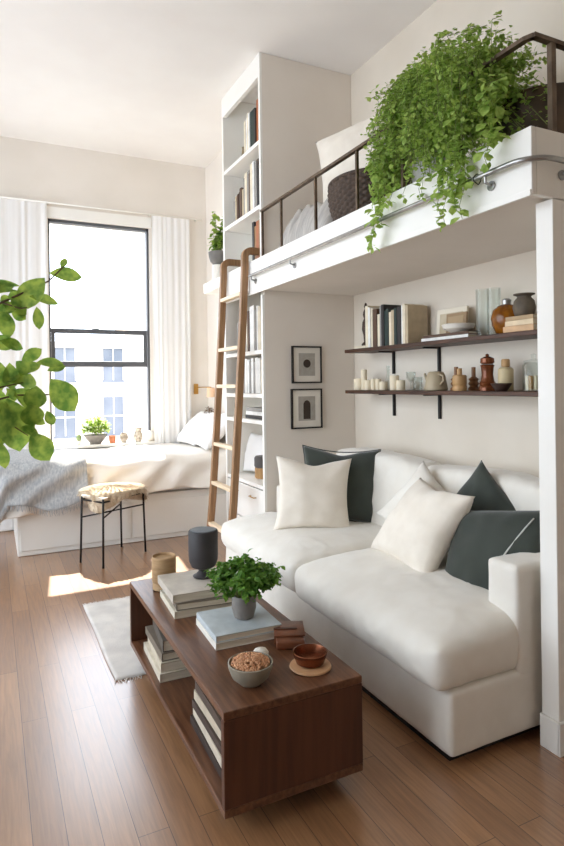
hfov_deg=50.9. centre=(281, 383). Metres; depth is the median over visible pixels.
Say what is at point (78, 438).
succulent
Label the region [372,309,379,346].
book
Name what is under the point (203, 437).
bed pillow
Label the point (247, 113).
book
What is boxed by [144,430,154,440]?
orb
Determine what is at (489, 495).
throw pillow
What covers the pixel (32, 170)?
wall
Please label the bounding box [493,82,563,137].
basket
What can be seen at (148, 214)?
curtain rod
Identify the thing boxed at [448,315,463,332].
picture
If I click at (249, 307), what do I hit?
book
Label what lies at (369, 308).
book
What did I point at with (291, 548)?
seat cushion
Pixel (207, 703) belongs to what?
book
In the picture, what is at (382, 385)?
candle
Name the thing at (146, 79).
ceiling
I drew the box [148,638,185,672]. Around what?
book
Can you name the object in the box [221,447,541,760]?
sofa
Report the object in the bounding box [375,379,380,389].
candle
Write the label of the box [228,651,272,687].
bowl
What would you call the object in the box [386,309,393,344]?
book
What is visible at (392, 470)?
cushion
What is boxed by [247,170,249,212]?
book
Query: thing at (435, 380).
jug
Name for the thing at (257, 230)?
book
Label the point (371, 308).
book
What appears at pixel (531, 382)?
glass jar
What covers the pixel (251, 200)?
book
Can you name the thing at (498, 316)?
bottle
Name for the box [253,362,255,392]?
book
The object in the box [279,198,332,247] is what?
blanket
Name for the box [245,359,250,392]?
book
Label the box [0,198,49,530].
curtain
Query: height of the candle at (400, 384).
0.076 m
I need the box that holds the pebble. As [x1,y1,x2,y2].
[254,647,268,653]
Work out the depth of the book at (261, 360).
4.53 m
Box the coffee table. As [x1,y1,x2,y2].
[130,578,362,818]
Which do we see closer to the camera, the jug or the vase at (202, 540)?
the vase at (202, 540)
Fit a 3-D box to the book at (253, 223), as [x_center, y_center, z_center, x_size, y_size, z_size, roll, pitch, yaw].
[-0.136,-1.094,4.674,0.200,0.340,0.039,-1,0,-26]
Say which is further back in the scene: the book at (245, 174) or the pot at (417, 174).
the book at (245, 174)
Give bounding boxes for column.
[536,199,563,721]
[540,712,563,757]
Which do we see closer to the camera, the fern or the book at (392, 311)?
the fern
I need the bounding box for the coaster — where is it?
[289,659,330,676]
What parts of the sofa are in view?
armrest, armrest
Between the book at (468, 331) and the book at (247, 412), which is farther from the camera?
the book at (247, 412)
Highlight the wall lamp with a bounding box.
[194,384,214,396]
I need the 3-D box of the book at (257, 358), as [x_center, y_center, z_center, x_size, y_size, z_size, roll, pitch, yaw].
[-0.109,-0.065,4.653,0.200,0.280,0.049,-1,0,-26]
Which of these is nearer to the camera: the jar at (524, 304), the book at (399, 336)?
the jar at (524, 304)
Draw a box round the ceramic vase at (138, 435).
[133,427,142,441]
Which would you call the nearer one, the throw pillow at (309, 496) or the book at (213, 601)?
the book at (213, 601)
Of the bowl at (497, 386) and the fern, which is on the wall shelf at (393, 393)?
the bowl at (497, 386)
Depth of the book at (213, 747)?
2.08 m
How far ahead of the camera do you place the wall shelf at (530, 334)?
3.53 m
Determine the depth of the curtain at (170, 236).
6.44 m
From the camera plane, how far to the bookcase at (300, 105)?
4.55 m
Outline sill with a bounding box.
[54,439,154,448]
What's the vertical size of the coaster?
0.008 m
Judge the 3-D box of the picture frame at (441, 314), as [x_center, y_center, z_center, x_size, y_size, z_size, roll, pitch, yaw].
[1.043,-0.362,3.634,0.030,0.205,0.260,-1,0,-26]
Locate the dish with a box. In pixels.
[292,643,326,667]
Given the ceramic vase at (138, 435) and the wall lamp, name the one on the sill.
the ceramic vase at (138, 435)
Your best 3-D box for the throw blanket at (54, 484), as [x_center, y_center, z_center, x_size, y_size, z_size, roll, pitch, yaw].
[-2.152,0.884,5.140,0.813,0.575,0.838,-1,0,-26]
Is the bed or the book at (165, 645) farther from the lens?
the bed
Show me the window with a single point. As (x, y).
(146, 334)
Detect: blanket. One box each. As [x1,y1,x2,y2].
[0,446,87,519]
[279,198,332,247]
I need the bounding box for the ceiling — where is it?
[0,0,436,167]
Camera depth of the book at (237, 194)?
4.90 m
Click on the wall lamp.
(210, 391)
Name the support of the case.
on the coffee table
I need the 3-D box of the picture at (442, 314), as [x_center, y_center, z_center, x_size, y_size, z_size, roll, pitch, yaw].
[1.035,-0.362,3.630,0.002,0.145,0.200,4,-2,-26]
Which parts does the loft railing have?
post, post, post, post, post, post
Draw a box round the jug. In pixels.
[424,371,447,390]
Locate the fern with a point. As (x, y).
(430, 144)
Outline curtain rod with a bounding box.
[0,196,201,220]
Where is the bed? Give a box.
[14,487,226,556]
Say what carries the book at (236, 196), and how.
on the bookcase at (300, 105)
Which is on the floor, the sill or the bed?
the bed
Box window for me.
[47,206,150,439]
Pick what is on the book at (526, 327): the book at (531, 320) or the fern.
the book at (531, 320)
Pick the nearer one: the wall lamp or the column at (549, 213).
the column at (549, 213)
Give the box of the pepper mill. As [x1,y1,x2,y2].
[479,354,495,390]
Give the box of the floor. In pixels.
[0,530,563,845]
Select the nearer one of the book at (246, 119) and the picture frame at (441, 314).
the picture frame at (441, 314)
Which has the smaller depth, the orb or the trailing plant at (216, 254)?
the trailing plant at (216, 254)
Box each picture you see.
[439,311,462,333]
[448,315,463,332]
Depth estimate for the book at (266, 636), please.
2.28 m
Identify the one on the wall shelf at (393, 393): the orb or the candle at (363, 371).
the candle at (363, 371)
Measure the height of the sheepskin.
0.216 m
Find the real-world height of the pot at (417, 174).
0.194 m
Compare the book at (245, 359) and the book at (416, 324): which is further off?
the book at (245, 359)
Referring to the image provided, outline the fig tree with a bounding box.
[0,258,81,468]
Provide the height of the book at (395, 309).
0.245 m
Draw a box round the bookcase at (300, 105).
[221,52,354,520]
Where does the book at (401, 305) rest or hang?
on the wall shelf at (530, 334)
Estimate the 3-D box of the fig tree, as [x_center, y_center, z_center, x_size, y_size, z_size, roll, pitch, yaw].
[-1.254,0.469,2.129,1.036,1.894,0.531,-1,0,-26]
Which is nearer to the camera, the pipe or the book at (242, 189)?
the pipe
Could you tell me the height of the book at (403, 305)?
0.260 m
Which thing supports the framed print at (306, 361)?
attached to the bookcase at (300, 105)
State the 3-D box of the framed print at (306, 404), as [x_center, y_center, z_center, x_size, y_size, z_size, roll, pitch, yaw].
[0.189,0.190,4.513,0.264,0.303,0.022,-1,0,-26]
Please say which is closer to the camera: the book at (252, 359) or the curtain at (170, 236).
the book at (252, 359)
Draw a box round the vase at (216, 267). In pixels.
[212,264,220,279]
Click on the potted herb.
(251, 576)
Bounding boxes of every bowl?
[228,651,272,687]
[441,323,474,332]
[490,383,511,390]
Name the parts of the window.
sash, sash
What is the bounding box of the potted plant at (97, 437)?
[79,416,111,443]
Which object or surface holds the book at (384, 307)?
on the wall shelf at (530, 334)
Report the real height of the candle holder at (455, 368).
0.141 m
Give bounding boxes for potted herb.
[204,548,284,619]
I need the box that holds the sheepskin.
[76,482,148,514]
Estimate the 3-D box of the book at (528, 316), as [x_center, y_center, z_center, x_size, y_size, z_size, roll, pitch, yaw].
[1.263,-0.332,3.008,0.170,0.020,0.170,-1,0,-27]
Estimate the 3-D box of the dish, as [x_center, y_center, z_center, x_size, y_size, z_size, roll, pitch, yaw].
[0.099,0.969,2.101,0.124,0.041,0.124,-1,0,-26]
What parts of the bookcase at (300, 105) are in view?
panel, shelf, shelf, shelf, shelf, shelf, shelf, drawer, panel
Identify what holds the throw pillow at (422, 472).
on the sofa
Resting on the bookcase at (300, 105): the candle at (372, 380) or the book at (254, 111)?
the book at (254, 111)
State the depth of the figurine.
4.30 m
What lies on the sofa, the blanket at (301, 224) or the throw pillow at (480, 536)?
the throw pillow at (480, 536)
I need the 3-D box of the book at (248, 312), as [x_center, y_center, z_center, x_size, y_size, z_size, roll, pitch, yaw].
[-0.184,-0.419,4.788,0.200,0.330,0.034,-1,0,-26]
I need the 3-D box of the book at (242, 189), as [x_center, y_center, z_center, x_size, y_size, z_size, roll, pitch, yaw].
[-0.238,-1.458,4.857,0.180,0.250,0.034,-1,0,-26]
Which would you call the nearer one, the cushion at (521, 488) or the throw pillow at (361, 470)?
the cushion at (521, 488)
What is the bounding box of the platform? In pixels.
[204,126,563,303]
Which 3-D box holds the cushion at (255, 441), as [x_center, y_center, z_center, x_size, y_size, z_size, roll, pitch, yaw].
[-0.185,0.587,4.974,0.173,0.339,0.401,-1,0,-38]
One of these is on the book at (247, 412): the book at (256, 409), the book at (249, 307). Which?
the book at (256, 409)
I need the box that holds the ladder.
[207,247,258,561]
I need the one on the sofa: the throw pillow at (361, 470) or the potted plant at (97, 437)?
the throw pillow at (361, 470)
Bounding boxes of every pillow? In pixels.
[177,411,213,445]
[192,413,225,449]
[274,456,351,529]
[302,445,380,521]
[315,109,389,202]
[371,478,475,572]
[377,460,445,519]
[445,510,539,589]
[457,460,515,510]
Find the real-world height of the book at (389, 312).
0.225 m
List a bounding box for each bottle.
[491,298,514,333]
[498,359,513,390]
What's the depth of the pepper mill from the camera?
3.21 m
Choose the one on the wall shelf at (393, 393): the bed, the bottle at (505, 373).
the bottle at (505, 373)
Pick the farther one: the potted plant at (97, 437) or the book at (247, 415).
the potted plant at (97, 437)
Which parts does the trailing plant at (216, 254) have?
pot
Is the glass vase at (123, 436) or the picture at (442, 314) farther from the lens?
the glass vase at (123, 436)
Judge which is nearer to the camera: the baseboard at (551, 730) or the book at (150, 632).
the baseboard at (551, 730)
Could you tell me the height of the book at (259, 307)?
0.340 m
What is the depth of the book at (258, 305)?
4.59 m
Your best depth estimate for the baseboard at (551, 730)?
2.22 m
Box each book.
[144,641,191,682]
[145,625,178,661]
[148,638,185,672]
[153,620,173,651]
[158,567,231,603]
[160,590,231,618]
[173,596,231,610]
[190,714,221,779]
[192,698,220,753]
[193,709,220,766]
[194,689,220,739]
[195,681,220,730]
[196,618,273,650]
[197,602,281,642]
[235,196,236,220]
[237,194,238,218]
[239,187,243,216]
[242,189,243,215]
[243,178,244,214]
[244,121,245,152]
[244,172,246,213]
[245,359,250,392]
[246,119,246,150]
[246,407,261,411]
[246,411,261,415]
[246,414,261,419]
[247,113,247,149]
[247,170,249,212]
[247,311,249,351]
[247,360,250,392]
[248,112,250,148]
[248,173,249,210]
[249,307,251,350]
[249,361,250,392]
[250,108,255,145]
[250,164,252,210]
[251,305,257,350]
[251,358,254,392]
[252,161,255,207]
[252,222,255,260]
[253,109,256,143]
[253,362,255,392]
[254,226,255,258]
[254,309,256,349]
[255,162,256,206]
[255,357,260,393]
[256,99,258,140]
[256,158,258,205]
[256,221,258,258]
[256,305,260,349]
[258,219,259,256]
[258,306,260,349]
[258,358,261,393]
[261,360,261,393]
[365,306,379,347]
[368,307,374,346]
[371,308,379,346]
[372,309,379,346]
[377,314,379,345]
[379,306,380,345]
[381,304,400,345]
[384,311,385,345]
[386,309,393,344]
[389,312,390,344]
[391,310,393,344]
[394,308,396,344]
[397,306,401,343]
[401,305,402,343]
[402,304,423,343]
[405,305,427,342]
[421,334,481,341]
[423,330,480,338]
[503,324,536,332]
[505,314,536,320]
[505,318,536,326]
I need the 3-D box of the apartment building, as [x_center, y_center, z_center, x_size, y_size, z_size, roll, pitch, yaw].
[-9.099,3.143,33.362,31.000,12.750,8.050,-1,0,-26]
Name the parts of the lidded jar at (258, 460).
lid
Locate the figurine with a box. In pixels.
[362,303,366,345]
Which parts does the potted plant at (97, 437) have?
pot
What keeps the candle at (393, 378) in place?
on the wall shelf at (393, 393)
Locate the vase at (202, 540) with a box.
[188,526,217,578]
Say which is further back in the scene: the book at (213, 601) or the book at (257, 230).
the book at (257, 230)
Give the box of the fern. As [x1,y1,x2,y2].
[360,10,547,253]
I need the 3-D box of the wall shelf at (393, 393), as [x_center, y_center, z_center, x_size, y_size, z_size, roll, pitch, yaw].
[1.047,0.134,3.499,0.240,0.185,2.130,-1,0,-26]
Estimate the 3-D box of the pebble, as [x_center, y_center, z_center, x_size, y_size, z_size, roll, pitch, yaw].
[-0.079,0.981,2.155,0.062,0.038,0.053,-1,0,-26]
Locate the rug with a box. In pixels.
[83,596,145,684]
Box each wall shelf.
[345,330,536,373]
[345,390,537,418]
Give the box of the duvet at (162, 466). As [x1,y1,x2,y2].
[0,443,225,522]
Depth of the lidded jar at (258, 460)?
4.72 m
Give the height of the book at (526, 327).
0.030 m
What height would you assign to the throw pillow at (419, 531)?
0.408 m
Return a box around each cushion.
[221,511,381,591]
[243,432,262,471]
[295,548,517,690]
[336,447,440,525]
[428,464,539,510]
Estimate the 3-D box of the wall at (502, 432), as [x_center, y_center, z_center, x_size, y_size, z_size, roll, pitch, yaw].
[1.892,-0.549,2.202,0.150,3.850,7.480,-1,0,-26]
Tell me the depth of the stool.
4.70 m
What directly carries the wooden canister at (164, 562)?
on the coffee table
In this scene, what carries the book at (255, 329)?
on the bookcase at (300, 105)
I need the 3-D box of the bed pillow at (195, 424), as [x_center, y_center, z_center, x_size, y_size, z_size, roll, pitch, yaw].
[-0.893,0.466,6.287,0.353,0.331,0.500,-1,0,-30]
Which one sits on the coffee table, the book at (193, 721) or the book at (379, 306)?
the book at (193, 721)
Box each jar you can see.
[109,435,115,442]
[254,455,262,478]
[512,292,535,315]
[525,376,537,389]
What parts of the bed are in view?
drawer, mattress, drawer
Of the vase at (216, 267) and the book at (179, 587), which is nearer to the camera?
the book at (179, 587)
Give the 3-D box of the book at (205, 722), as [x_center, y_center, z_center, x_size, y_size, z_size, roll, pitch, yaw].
[-0.153,1.220,2.131,0.230,0.028,0.416,-1,0,-25]
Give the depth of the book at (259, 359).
4.55 m
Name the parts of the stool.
leg, seat, leg, leg, leg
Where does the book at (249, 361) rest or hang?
on the bookcase at (300, 105)
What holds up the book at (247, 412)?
on the book at (247, 415)
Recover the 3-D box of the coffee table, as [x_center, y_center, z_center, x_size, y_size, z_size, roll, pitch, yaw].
[-0.250,1.203,2.524,0.503,0.400,1.365,-1,0,-26]
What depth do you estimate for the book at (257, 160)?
4.54 m
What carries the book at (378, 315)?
on the wall shelf at (530, 334)
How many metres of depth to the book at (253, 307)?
4.64 m
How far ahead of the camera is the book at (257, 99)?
4.55 m
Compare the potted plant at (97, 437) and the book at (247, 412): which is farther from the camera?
the potted plant at (97, 437)
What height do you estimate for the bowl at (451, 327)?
0.048 m
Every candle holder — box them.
[450,367,457,390]
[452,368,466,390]
[468,367,478,390]
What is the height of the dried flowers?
0.151 m
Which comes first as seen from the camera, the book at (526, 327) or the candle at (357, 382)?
the book at (526, 327)
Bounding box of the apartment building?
[51,319,145,443]
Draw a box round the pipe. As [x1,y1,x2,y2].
[248,155,563,283]
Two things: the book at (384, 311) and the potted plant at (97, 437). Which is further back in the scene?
the potted plant at (97, 437)
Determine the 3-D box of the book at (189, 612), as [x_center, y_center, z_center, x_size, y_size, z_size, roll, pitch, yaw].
[-0.361,0.989,2.731,0.340,0.030,0.300,-1,0,-23]
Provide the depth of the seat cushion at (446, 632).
2.36 m
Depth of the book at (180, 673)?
2.63 m
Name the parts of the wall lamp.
wall plate, lamp shade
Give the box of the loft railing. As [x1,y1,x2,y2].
[260,31,563,255]
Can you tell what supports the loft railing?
on the platform
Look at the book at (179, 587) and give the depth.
2.65 m
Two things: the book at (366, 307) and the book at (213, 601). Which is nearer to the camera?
the book at (213, 601)
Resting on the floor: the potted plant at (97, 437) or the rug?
the rug
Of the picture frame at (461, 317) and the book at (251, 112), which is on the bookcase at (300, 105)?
the book at (251, 112)
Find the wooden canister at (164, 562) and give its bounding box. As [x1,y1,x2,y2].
[152,552,175,591]
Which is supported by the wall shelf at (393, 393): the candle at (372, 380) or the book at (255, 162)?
the candle at (372, 380)
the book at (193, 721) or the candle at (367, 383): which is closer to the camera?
the book at (193, 721)
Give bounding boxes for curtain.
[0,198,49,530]
[152,216,190,443]
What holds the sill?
attached to the wall at (32, 170)
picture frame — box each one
[437,306,468,333]
[446,311,467,332]
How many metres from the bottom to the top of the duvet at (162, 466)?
0.621 m
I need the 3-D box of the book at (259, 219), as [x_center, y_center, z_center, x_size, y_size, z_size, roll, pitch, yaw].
[-0.079,-1.090,4.557,0.200,0.330,0.049,-1,0,-26]
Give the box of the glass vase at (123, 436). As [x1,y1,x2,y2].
[120,433,127,441]
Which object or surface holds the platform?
on the column at (549, 213)
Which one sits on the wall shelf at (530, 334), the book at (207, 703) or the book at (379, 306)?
the book at (379, 306)
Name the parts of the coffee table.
panel, panel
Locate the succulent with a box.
[76,434,81,444]
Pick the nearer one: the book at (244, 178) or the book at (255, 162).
the book at (255, 162)
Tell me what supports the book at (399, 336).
on the wall shelf at (530, 334)
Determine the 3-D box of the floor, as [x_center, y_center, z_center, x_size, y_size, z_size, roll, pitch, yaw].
[-0.611,1.458,1.963,5.000,0.100,9.280,-1,0,-26]
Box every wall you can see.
[0,136,207,448]
[205,151,225,443]
[351,0,563,477]
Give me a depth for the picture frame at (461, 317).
3.53 m
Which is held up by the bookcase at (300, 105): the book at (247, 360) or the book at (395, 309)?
the book at (247, 360)
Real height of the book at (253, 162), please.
0.400 m
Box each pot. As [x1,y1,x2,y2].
[232,593,255,619]
[409,146,463,182]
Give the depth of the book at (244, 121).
4.77 m
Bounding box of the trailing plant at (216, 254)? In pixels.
[208,211,222,264]
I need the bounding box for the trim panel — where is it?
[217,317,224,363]
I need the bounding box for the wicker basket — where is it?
[327,168,412,220]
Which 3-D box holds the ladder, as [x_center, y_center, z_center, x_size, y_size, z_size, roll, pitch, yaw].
[-0.379,0.185,4.698,0.364,2.442,0.500,-1,0,-26]
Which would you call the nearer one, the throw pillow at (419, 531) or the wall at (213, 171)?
the throw pillow at (419, 531)
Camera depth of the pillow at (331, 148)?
4.04 m
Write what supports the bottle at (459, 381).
on the wall shelf at (393, 393)
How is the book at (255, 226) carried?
on the bookcase at (300, 105)
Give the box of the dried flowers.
[204,406,213,412]
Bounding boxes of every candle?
[354,378,360,389]
[361,369,366,389]
[364,380,370,389]
[371,379,374,389]
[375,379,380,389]
[379,381,386,389]
[390,374,398,389]
[396,380,404,389]
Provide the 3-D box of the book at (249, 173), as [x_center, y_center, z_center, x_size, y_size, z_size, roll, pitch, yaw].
[-0.168,-1.499,4.722,0.200,0.330,0.029,-1,0,-26]
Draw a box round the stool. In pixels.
[80,493,146,568]
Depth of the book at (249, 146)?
4.68 m
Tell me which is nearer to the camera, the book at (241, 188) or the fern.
the fern
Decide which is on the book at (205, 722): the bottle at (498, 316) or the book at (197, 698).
the book at (197, 698)
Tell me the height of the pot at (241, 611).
0.090 m
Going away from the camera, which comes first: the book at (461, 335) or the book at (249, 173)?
the book at (461, 335)
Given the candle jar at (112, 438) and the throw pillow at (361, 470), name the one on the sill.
the candle jar at (112, 438)
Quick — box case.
[273,621,304,649]
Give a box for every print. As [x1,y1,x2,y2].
[290,388,322,428]
[291,346,321,382]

